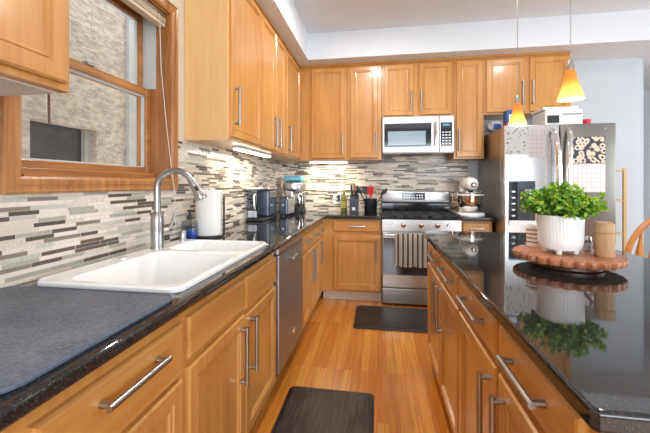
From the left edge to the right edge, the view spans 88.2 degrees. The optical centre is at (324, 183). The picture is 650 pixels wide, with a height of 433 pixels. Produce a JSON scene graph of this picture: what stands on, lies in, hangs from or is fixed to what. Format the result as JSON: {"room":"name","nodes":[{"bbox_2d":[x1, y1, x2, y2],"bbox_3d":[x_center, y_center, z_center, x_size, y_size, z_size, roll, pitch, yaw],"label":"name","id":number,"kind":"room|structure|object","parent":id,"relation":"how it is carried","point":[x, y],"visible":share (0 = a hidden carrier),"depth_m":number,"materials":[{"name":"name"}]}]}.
{"room":"kitchen","nodes":[
{"label":"kitchen","id":0,"kind":"room"},
{"bbox_2d":[15,0,244,285],"bbox_3d":[-1.171,-0.201,0.854,0.200,2.900,7.320,0,0,9],"label":"wall","id":1,"kind":"structure","parent":0,"point":[179,4],"depth_m":2.05,"materials":[{"name":"beige paint"}]},
{"bbox_2d":[0,0,68,95],"bbox_3d":[-0.934,-0.802,0.594,0.343,1.075,0.840,0,0,9],"label":"upper cabinet","id":2,"kind":"object","parent":1,"relation":"attached to","point":[34,34],"visible":1,"depth_m":0.89,"materials":[{"name":"brown wood"}]},
{"bbox_2d":[0,0,177,194],"bbox_3d":[-1.049,-0.501,1.540,0.226,1.070,0.938,0,0,9],"label":"window","id":3,"kind":"structure","parent":1,"relation":"in","point":[19,174],"depth_m":1.81,"materials":[{"name":"brown wood"}]},
{"bbox_2d":[48,0,175,227],"bbox_3d":[-0.965,-0.353,1.552,0.095,1.226,0.840,0,0,9],"label":"window blind","id":4,"kind":"object","parent":3,"relation":"attached to","point":[144,8],"visible":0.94,"depth_m":1.80,"materials":[{"name":"white fabric"}]},
{"bbox_2d":[0,139,283,287],"bbox_3d":[-0.928,0.033,1.726,0.008,0.604,5.120,0,0,9],"label":"backsplash","id":5,"kind":"structure","parent":1,"relation":"attached to","point":[46,234],"depth_m":1.49,"materials":[{"name":"tile"}]},
{"bbox_2d":[184,0,261,148],"bbox_3d":[-0.660,-0.805,2.331,0.343,1.070,0.558,0,0,9],"label":"upper cabinet","id":6,"kind":"object","parent":1,"relation":"attached to","point":[223,38],"visible":1,"depth_m":2.07,"materials":[{"name":"brown wood"}]},
{"bbox_2d":[225,14,285,155],"bbox_3d":[-0.562,-0.805,2.946,0.343,1.070,0.683,0,0,9],"label":"upper cabinet","id":7,"kind":"object","parent":1,"relation":"attached to","point":[273,49],"visible":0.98,"depth_m":2.87,"materials":[{"name":"brown wood"}]},
{"bbox_2d":[232,146,271,157],"bbox_3d":[-0.583,-0.256,2.765,0.057,0.025,0.732,0,0,9],"label":"light","id":8,"kind":"object","parent":7,"relation":"attached to","point":[237,148],"visible":0.99,"depth_m":2.63,"materials":[{"name":"white plastic"}]},
{"bbox_2d":[254,0,300,67],"bbox_3d":[-0.584,-1.351,2.024,0.020,0.023,3.776,0,0,9],"label":"trim","id":9,"kind":"structure","parent":7,"relation":"attached to","point":[255,1],"depth_m":2.93,"materials":[{"name":"brown wood"}]},
{"bbox_2d":[257,49,302,162],"bbox_3d":[-0.434,-0.805,3.756,0.343,1.070,0.950,0,0,9],"label":"upper cabinet","id":10,"kind":"object","parent":1,"relation":"attached to","point":[292,154],"visible":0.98,"depth_m":3.54,"materials":[{"name":"brown wood"}]},
{"bbox_2d":[258,0,307,60],"bbox_3d":[-0.916,-1.507,0.457,0.428,0.288,6.617,0,0,9],"label":"soffit","id":11,"kind":"structure","parent":1,"relation":"attached to","point":[283,14],"depth_m":3.02,"materials":[{"name":"white paint"}]},
{"bbox_2d":[249,287,452,432],"bbox_3d":[1.986,1.299,1.002,6.390,0.100,9.000,0,0,9],"label":"floor","id":12,"kind":"structure","parent":0,"point":[396,367],"depth_m":2.26,"materials":[{"name":"brown wood"}]},
{"bbox_2d":[0,314,182,432],"bbox_3d":[-0.755,0.810,0.750,0.648,0.878,0.643,0,0,9],"label":"base cabinet","id":13,"kind":"object","parent":12,"relation":"on","point":[140,389],"visible":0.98,"depth_m":0.78,"materials":[{"name":"brown wood"}]},
{"bbox_2d":[181,253,275,432],"bbox_3d":[-0.632,0.810,1.527,0.648,0.878,0.924,0,0,9],"label":"base cabinet","id":14,"kind":"object","parent":12,"relation":"on","point":[228,375],"visible":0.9,"depth_m":1.36,"materials":[{"name":"brown wood"}]},
{"bbox_2d":[274,234,302,376],"bbox_3d":[-0.503,0.810,2.311,0.644,0.870,0.637,0,0,9],"label":"dishwasher","id":15,"kind":"object","parent":12,"relation":"on","point":[288,283],"visible":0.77,"depth_m":2.16,"materials":[{"name":"silver metal"}]},
{"bbox_2d":[302,224,320,327],"bbox_3d":[-0.400,0.810,2.993,0.648,0.878,0.721,0,0,9],"label":"base cabinet","id":16,"kind":"object","parent":12,"relation":"on","point":[310,237],"visible":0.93,"depth_m":2.89,"materials":[{"name":"brown wood"}]},
{"bbox_2d":[317,221,324,296],"bbox_3d":[-0.276,0.810,3.777,0.648,0.878,0.859,0,0,9],"label":"base cabinet","id":17,"kind":"object","parent":12,"relation":"on","point":[320,225],"visible":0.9,"depth_m":3.46,"materials":[{"name":"brown wood"}]},
{"bbox_2d":[271,386,373,432],"bbox_3d":[-0.019,1.239,1.648,0.508,0.019,0.770,0,0,9],"label":"floor mat","id":18,"kind":"object","parent":12,"relation":"on","point":[304,409],"visible":1,"depth_m":1.80,"materials":[{"name":"black rubber"}]},
{"bbox_2d":[322,219,380,300],"bbox_3d":[0.319,0.810,3.801,0.624,0.878,0.626,0,0,9],"label":"base cabinet","id":19,"kind":"object","parent":12,"relation":"on","point":[351,247],"visible":1,"depth_m":3.54,"materials":[{"name":"brown wood"}]},
{"bbox_2d":[353,305,426,332],"bbox_3d":[0.666,1.239,3.104,0.775,0.019,0.540,0,0,9],"label":"floor mat","id":20,"kind":"object","parent":12,"relation":"on","point":[400,319],"visible":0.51,"depth_m":3.04,"materials":[{"name":"black rubber"}]},
{"bbox_2d":[381,191,460,304],"bbox_3d":[1.008,0.655,3.647,0.782,1.148,0.697,0,0,9],"label":"stove","id":21,"kind":"object","parent":12,"relation":"on","point":[409,212],"visible":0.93,"depth_m":3.41,"materials":[{"name":"grey metal"}]},
{"bbox_2d":[395,233,428,267],"bbox_3d":[0.857,0.661,3.326,0.322,0.334,0.049,0,0,9],"label":"kitchen towel","id":22,"kind":"object","parent":21,"relation":"hanging from","point":[410,249],"visible":0.87,"depth_m":3.31,"materials":[{"name":"fabric"}]},
{"bbox_2d":[382,216,460,219],"bbox_3d":[1.007,0.352,3.641,0.770,0.022,0.533,0,0,9],"label":"cooktop","id":23,"kind":"object","parent":21,"relation":"in","point":[383,217],"depth_m":3.40,"materials":[{"name":"black metal"}]},
{"bbox_2d":[426,242,462,432],"bbox_3d":[0.887,0.810,1.846,0.577,0.878,0.914,0,0,9],"label":"base cabinet","id":24,"kind":"object","parent":12,"relation":"on","point":[443,309],"visible":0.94,"depth_m":1.72,"materials":[{"name":"brown wood"}]},
{"bbox_2d":[461,221,491,231],"bbox_3d":[1.550,0.810,3.606,0.298,0.878,0.626,0,0,9],"label":"base cabinet","id":25,"kind":"object","parent":12,"relation":"on","point":[470,226],"visible":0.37,"depth_m":3.33,"materials":[{"name":"brown wood"}]},
{"bbox_2d":[461,216,493,221],"bbox_3d":[1.553,0.353,3.607,0.309,0.035,0.612,0,0,9],"label":"countertop","id":26,"kind":"structure","parent":25,"relation":"on","point":[486,218],"depth_m":3.31,"materials":[{"name":"black stone"}]},
{"bbox_2d":[452,176,484,216],"bbox_3d":[1.494,0.129,3.543,0.327,0.411,0.390,0,0,9],"label":"stand mixer","id":27,"kind":"object","parent":26,"relation":"on","point":[469,201],"visible":0.98,"depth_m":3.41,"materials":[{"name":"white metal"}]},
{"bbox_2d":[452,192,484,210],"bbox_3d":[1.490,0.184,3.515,0.327,0.199,0.296,0,0,9],"label":"bowl","id":28,"kind":"object","parent":27,"relation":"on","point":[467,201],"depth_m":3.41,"materials":[{"name":"silver metal"}]},
{"bbox_2d":[455,279,597,432],"bbox_3d":[0.745,0.810,0.949,0.577,0.878,0.897,0,0,9],"label":"base cabinet","id":29,"kind":"object","parent":12,"relation":"on","point":[501,389],"visible":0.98,"depth_m":0.93,"materials":[{"name":"brown wood"}]},
{"bbox_2d":[423,231,649,432],"bbox_3d":[0.988,0.353,1.385,0.892,0.035,1.945,0,0,9],"label":"countertop","id":30,"kind":"structure","parent":29,"relation":"on","point":[588,334],"depth_m":0.83,"materials":[{"name":"black stone"}]},
{"bbox_2d":[513,244,628,272],"bbox_3d":[0.993,0.308,1.382,0.386,0.054,0.386,0,0,9],"label":"lazy susan","id":31,"kind":"object","parent":30,"relation":"on","point":[585,261],"visible":0.75,"depth_m":1.27,"materials":[{"name":"brown wood"}]},
{"bbox_2d":[526,223,540,246],"bbox_3d":[0.949,0.230,1.520,0.066,0.100,0.066,0,0,9],"label":"ceramic jar","id":32,"kind":"object","parent":31,"relation":"on","point":[531,228],"visible":0.66,"depth_m":1.50,"materials":[{"name":"white ceramic"}]},
{"bbox_2d":[537,214,584,254],"bbox_3d":[0.961,0.203,1.372,0.162,0.153,0.162,0,0,9],"label":"planter","id":33,"kind":"object","parent":31,"relation":"on","point":[557,234],"visible":0.91,"depth_m":1.31,"materials":[{"name":"white ceramic"}]},
{"bbox_2d":[518,180,610,219],"bbox_3d":[0.964,0.071,1.371,0.314,0.174,0.310,0,0,-26],"label":"boxwood plant","id":34,"kind":"object","parent":33,"relation":"in","point":[553,200],"visible":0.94,"depth_m":1.31,"materials":[{"name":"green plant"}]},
{"bbox_2d":[584,236,592,250],"bbox_3d":[1.101,0.249,1.405,0.032,0.062,0.032,0,0,9],"label":"glass shaker","id":35,"kind":"object","parent":31,"relation":"on","point":[588,247],"visible":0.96,"depth_m":1.40,"materials":[{"name":"clear glass"}]},
{"bbox_2d":[594,221,612,252],"bbox_3d":[1.116,0.216,1.345,0.060,0.127,0.060,0,0,9],"label":"pepper grinder","id":36,"kind":"object","parent":31,"relation":"on","point":[594,221],"visible":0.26,"depth_m":1.35,"materials":[{"name":"brown wood"}]},
{"bbox_2d":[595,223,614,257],"bbox_3d":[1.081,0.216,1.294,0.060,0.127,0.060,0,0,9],"label":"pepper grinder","id":37,"kind":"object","parent":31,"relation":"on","point":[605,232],"visible":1,"depth_m":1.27,"materials":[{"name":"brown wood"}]},
{"bbox_2d":[478,123,615,248],"bbox_3d":[2.153,0.357,3.360,0.920,1.785,0.890,0,0,9],"label":"refrigerator","id":38,"kind":"object","parent":12,"relation":"on","point":[502,178],"visible":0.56,"depth_m":3.04,"materials":[{"name":"grey metal"}]},
{"bbox_2d":[486,121,502,132],"bbox_3d":[1.826,-0.604,3.586,0.177,0.134,0.211,0,0,9],"label":"snack bag","id":39,"kind":"object","parent":38,"relation":"on","point":[492,126],"visible":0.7,"depth_m":3.53,"materials":[{"name":"plastic"}]},
{"bbox_2d":[503,110,512,125],"bbox_3d":[1.814,-0.624,3.276,0.113,0.175,0.104,0,0,9],"label":"carton","id":40,"kind":"object","parent":38,"relation":"on","point":[507,114],"visible":0.3,"depth_m":3.24,"materials":[{"name":"blue cardboard"}]},
{"bbox_2d":[505,127,527,154],"bbox_3d":[1.746,-0.391,3.060,0.198,0.250,0.001,0,0,9],"label":"paper sheet","id":41,"kind":"object","parent":38,"relation":"attached to","point":[516,138],"visible":1,"depth_m":3.06,"materials":[{"name":"white paper"}]},
{"bbox_2d":[529,127,543,156],"bbox_3d":[1.914,-0.376,3.034,0.128,0.270,0.001,0,0,9],"label":"paper sheet","id":42,"kind":"object","parent":38,"relation":"attached to","point":[536,134],"visible":1,"depth_m":3.03,"materials":[{"name":"white paper"}]},
{"bbox_2d":[531,106,582,124],"bbox_3d":[2.232,-0.628,3.248,0.335,0.182,0.286,0,0,9],"label":"printer","id":43,"kind":"object","parent":38,"relation":"on","point":[545,115],"visible":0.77,"depth_m":3.12,"materials":[{"name":"white plastic"}]},
{"bbox_2d":[583,119,590,123],"bbox_3d":[2.471,-0.572,3.173,0.076,0.070,0.076,0,0,9],"label":"cup","id":44,"kind":"object","parent":38,"relation":"on","point":[585,121],"visible":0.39,"depth_m":3.14,"materials":[{"name":"plastic"}]},
{"bbox_2d":[573,136,604,191],"bbox_3d":[2.331,-0.171,2.967,0.267,0.490,0.006,0,0,9],"label":"wall calendar","id":45,"kind":"object","parent":38,"relation":"attached to","point":[588,152],"visible":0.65,"depth_m":2.97,"materials":[{"name":"white paper"}]},
{"bbox_2d":[616,168,626,251],"bbox_3d":[2.917,0.547,3.533,0.336,1.405,0.194,0,0,9],"label":"rack","id":46,"kind":"object","parent":12,"relation":"on","point":[624,171],"visible":0.12,"depth_m":3.41,"materials":[{"name":"beige wood"}]},
{"bbox_2d":[624,218,649,258],"bbox_3d":[2.396,0.716,2.508,0.527,1.071,0.537,0,0,9],"label":"dining chair","id":47,"kind":"object","parent":12,"relation":"on","point":[639,251],"visible":0.19,"depth_m":2.32,"materials":[{"name":"brown wood"}]},
{"bbox_3d":[-0.864,0.810,0.060,0.648,0.878,0.746,0,0,9],"label":"base cabinet","id":48,"kind":"object","parent":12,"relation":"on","visible":0},
{"bbox_2d":[0,211,381,431],"bbox_3d":[-0.282,0.353,1.883,1.217,0.035,4.591,0,0,9],"label":"countertop","id":49,"kind":"structure","parent":48,"relation":"on","point":[278,231],"depth_m":0.91,"materials":[{"name":"black stone"}]},
{"bbox_2d":[0,286,172,394],"bbox_3d":[-0.758,0.329,0.794,0.590,0.010,0.473,0,0,9],"label":"drying mat","id":50,"kind":"object","parent":49,"relation":"on","point":[42,329],"visible":1,"depth_m":0.79,"materials":[{"name":"grey fabric"}]},
{"bbox_2d":[37,239,265,293],"bbox_3d":[-0.639,0.418,1.478,0.525,0.214,0.850,0,0,9],"label":"sink","id":51,"kind":"object","parent":49,"relation":"in","point":[175,268],"visible":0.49,"depth_m":1.49,"materials":[{"name":"white ceramic"}]},
{"bbox_2d":[179,230,186,240],"bbox_3d":[-0.799,0.290,1.890,0.042,0.054,0.042,0,0,9],"label":"soap dispenser","id":52,"kind":"object","parent":51,"relation":"on","point":[182,232],"visible":1,"depth_m":1.88,"materials":[{"name":"silver metal"}]},
{"bbox_2d":[150,167,206,248],"bbox_3d":[-0.717,0.118,1.662,0.269,0.397,0.122,0,0,9],"label":"faucet","id":53,"kind":"object","parent":49,"relation":"on","point":[157,230],"visible":1,"depth_m":1.64,"materials":[{"name":"silver metal"}]},
{"bbox_2d":[182,210,196,238],"bbox_3d":[-0.818,0.246,2.028,0.088,0.178,0.056,0,0,9],"label":"soap bottle","id":54,"kind":"object","parent":49,"relation":"on","point":[190,233],"visible":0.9,"depth_m":2.01,"materials":[{"name":"blue plastic"}]},
{"bbox_2d":[197,189,224,238],"bbox_3d":[-0.730,0.185,2.125,0.179,0.300,0.170,0,0,9],"label":"paper towel holder","id":55,"kind":"object","parent":49,"relation":"on","point":[223,234],"visible":0.57,"depth_m":2.12,"materials":[{"name":"black metal"}]},
{"bbox_2d":[195,190,221,235],"bbox_3d":[-0.735,0.180,2.126,0.160,0.281,0.160,0,0,9],"label":"paper towel roll","id":56,"kind":"object","parent":55,"relation":"on","point":[208,211],"visible":0.87,"depth_m":2.06,"materials":[{"name":"white paper"}]},
{"bbox_2d":[246,187,276,221],"bbox_3d":[-0.595,0.182,3.177,0.161,0.305,0.474,0,0,9],"label":"coffee machine","id":57,"kind":"object","parent":49,"relation":"on","point":[266,196],"visible":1,"depth_m":3.15,"materials":[{"name":"black plastic"}]},
{"bbox_2d":[279,196,293,216],"bbox_3d":[-0.393,0.236,3.540,0.113,0.196,0.306,0,0,9],"label":"toaster","id":58,"kind":"object","parent":49,"relation":"on","point":[286,204],"visible":1,"depth_m":3.42,"materials":[{"name":"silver metal"}]},
{"bbox_2d":[283,181,305,212],"bbox_3d":[-0.365,0.151,4.000,0.281,0.368,0.283,0,0,9],"label":"drip coffee maker","id":59,"kind":"object","parent":49,"relation":"on","point":[295,189],"visible":0.8,"depth_m":3.90,"materials":[{"name":"silver plastic"}]},
{"bbox_2d":[284,176,303,180],"bbox_3d":[-0.369,-0.063,4.001,0.210,0.056,0.162,0,0,9],"label":"box","id":60,"kind":"object","parent":59,"relation":"on","point":[286,178],"visible":1,"depth_m":3.93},
{"bbox_2d":[309,195,339,210],"bbox_3d":[-0.008,0.235,4.099,0.386,0.200,0.049,0,0,-2],"label":"power cord","id":61,"kind":"object","parent":49,"relation":"on","point":[338,196],"visible":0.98,"depth_m":4.10,"materials":[{"name":"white plastic"}]},
{"bbox_2d":[341,190,346,211],"bbox_3d":[0.227,0.204,3.994,0.074,0.262,0.074,0,0,9],"label":"oil bottle","id":62,"kind":"object","parent":49,"relation":"on","point":[343,199],"visible":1,"depth_m":3.96,"materials":[{"name":"green glass"}]},
{"bbox_2d":[349,194,358,212],"bbox_3d":[0.345,0.228,3.941,0.104,0.212,0.176,0,0,9],"label":"knife block","id":63,"kind":"object","parent":49,"relation":"on","point":[353,202],"visible":1,"depth_m":3.87,"materials":[{"name":"black"}]},
{"bbox_2d":[364,198,376,212],"bbox_3d":[0.530,0.252,3.895,0.150,0.165,0.150,0,0,9],"label":"utensil crock","id":64,"kind":"object","parent":49,"relation":"on","point":[370,205],"visible":0.94,"depth_m":3.83,"materials":[{"name":"black ceramic"}]},
{"bbox_2d":[361,186,367,198],"bbox_3d":[0.476,0.175,3.925,0.110,0.293,0.030,0,0,18],"label":"utensil","id":65,"kind":"object","parent":64,"relation":"in","point":[364,188],"visible":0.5,"depth_m":3.92,"materials":[{"name":"black plastic"}]},
{"bbox_2d":[367,186,373,198],"bbox_3d":[0.524,0.175,3.859,0.072,0.293,0.061,0,0,9],"label":"utensil","id":66,"kind":"object","parent":64,"relation":"in","point":[370,189],"visible":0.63,"depth_m":3.84,"materials":[{"name":"red plastic"}]},
{"bbox_2d":[377,188,386,202],"bbox_3d":[0.629,0.188,3.885,0.185,0.271,0.020,0,0,4],"label":"utensil","id":67,"kind":"object","parent":64,"relation":"in","point":[384,191],"visible":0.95,"depth_m":3.88,"materials":[{"name":"black plastic"}]},
{"bbox_2d":[292,0,649,33],"bbox_3d":[1.986,-1.701,1.002,6.390,0.100,9.000,0,0,9],"label":"ceiling","id":68,"kind":"structure","parent":0,"point":[317,16],"depth_m":3.20,"materials":[{"name":"white paint"}]},
{"bbox_2d":[508,0,526,125],"bbox_3d":[1.063,-0.988,1.853,0.120,1.323,0.120,0,0,9],"label":"pendant lamp","id":69,"kind":"object","parent":68,"relation":"hanging from","point":[517,118],"visible":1,"depth_m":1.84,"materials":[{"name":"orange glass"}]},
{"bbox_2d":[515,96,519,102],"bbox_3d":[1.063,-0.463,1.853,0.027,0.043,0.027,0,0,9],"label":"socket","id":70,"kind":"object","parent":69,"relation":"attached to","point":[517,100],"depth_m":1.84,"materials":[{"name":"silver metal"}]},
{"bbox_2d":[557,0,584,101],"bbox_3d":[0.982,-0.993,1.341,0.120,1.313,0.120,0,0,9],"label":"pendant lamp","id":71,"kind":"object","parent":68,"relation":"hanging from","point":[571,90],"visible":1,"depth_m":1.33,"materials":[{"name":"orange glass"}]},
{"bbox_2d":[567,59,574,69],"bbox_3d":[0.982,-0.473,1.341,0.027,0.043,0.027,0,0,9],"label":"socket","id":72,"kind":"object","parent":71,"relation":"attached to","point":[570,66],"depth_m":1.33,"materials":[{"name":"silver metal"}]},
{"bbox_2d":[381,58,643,286],"bbox_3d":[1.624,-0.057,4.664,4.130,2.612,1.480,0,0,9],"label":"wall","id":73,"kind":"structure","parent":0,"point":[613,89],"depth_m":3.66,"materials":[{"name":"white paint"}]},
{"bbox_2d":[300,66,348,161],"bbox_3d":[0.000,-0.805,3.978,0.553,1.070,0.377,0,0,9],"label":"upper cabinet","id":74,"kind":"object","parent":73,"relation":"attached to","point":[323,90],"visible":0.98,"depth_m":3.84,"materials":[{"name":"brown wood"}]},
{"bbox_2d":[309,161,347,162],"bbox_3d":[0.040,-0.256,3.965,0.452,0.025,0.057,0,0,9],"label":"light","id":75,"kind":"object","parent":74,"relation":"attached to","point":[309,161],"visible":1,"depth_m":3.94,"materials":[{"name":"white plastic"}]},
{"bbox_2d":[301,50,571,67],"bbox_3d":[1.123,-1.351,3.659,2.839,0.023,0.020,0,0,9],"label":"trim","id":76,"kind":"structure","parent":74,"relation":"attached to","point":[554,52],"depth_m":3.63,"materials":[{"name":"brown wood"}]},
{"bbox_2d":[348,64,380,161],"bbox_3d":[0.463,-0.805,3.904,0.379,1.070,0.377,0,0,9],"label":"upper cabinet","id":77,"kind":"object","parent":73,"relation":"attached to","point":[364,81],"visible":1,"depth_m":3.77,"materials":[{"name":"brown wood"}]},
{"bbox_2d":[284,155,467,220],"bbox_3d":[0.568,0.049,4.077,2.212,0.800,0.008,0,0,9],"label":"backsplash","id":78,"kind":"structure","parent":73,"relation":"attached to","point":[393,173],"depth_m":4.06,"materials":[{"name":"tile"}]},
{"bbox_2d":[333,194,340,203],"bbox_3d":[0.148,0.187,4.135,0.090,0.125,0.008,0,0,9],"label":"wall outlet","id":79,"kind":"object","parent":78,"relation":"attached to","point":[334,195],"visible":0.95,"depth_m":4.13,"materials":[{"name":"white plastic"}]},
{"bbox_2d":[382,60,452,116],"bbox_3d":[1.031,-1.038,3.814,0.763,0.604,0.377,0,0,9],"label":"upper cabinet","id":80,"kind":"object","parent":73,"relation":"attached to","point":[424,88],"visible":0.99,"depth_m":3.67,"materials":[{"name":"brown wood"}]},
{"bbox_2d":[382,115,453,155],"bbox_3d":[1.026,-0.528,3.780,0.755,0.410,0.428,0,0,9],"label":"microwave","id":81,"kind":"object","parent":80,"relation":"attached to","point":[411,135],"visible":1,"depth_m":3.62,"materials":[{"name":"grey metal"}]},
{"bbox_2d":[448,58,483,160],"bbox_3d":[1.562,-0.805,3.730,0.306,1.070,0.377,0,0,9],"label":"upper cabinet","id":82,"kind":"object","parent":73,"relation":"attached to","point":[468,74],"visible":0.99,"depth_m":3.59,"materials":[{"name":"brown wood"}]},
{"bbox_2d":[298,9,649,90],"bbox_3d":[2.503,-1.507,4.270,5.990,0.288,1.983,0,0,9],"label":"soffit","id":83,"kind":"structure","parent":73,"relation":"attached to","point":[622,34],"depth_m":3.44,"materials":[{"name":"white paint"}]},
{"bbox_2d":[484,53,570,119],"bbox_3d":[2.131,-1.038,3.640,0.840,0.604,0.377,0,0,9],"label":"upper cabinet","id":84,"kind":"object","parent":73,"relation":"attached to","point":[540,77],"visible":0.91,"depth_m":3.51,"materials":[{"name":"brown wood"}]},
{"bbox_2d":[644,91,649,257],"bbox_3d":[4.734,-0.201,4.997,2.210,2.900,0.150,0,0,9],"label":"wall","id":85,"kind":"structure","parent":0,"point":[646,93],"depth_m":4.92,"materials":[{"name":"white paint"}]},
{"label":"outside","id":86,"kind":"structure","parent":0,"visible":0},
{"bbox_2d":[22,0,135,165],"bbox_3d":[-2.509,-1.751,1.004,0.330,8.000,7.200,0,0,9],"label":"neighbouring building","id":87,"kind":"structure","parent":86,"point":[94,122],"depth_m":2.97,"materials":[{"name":"brick"}]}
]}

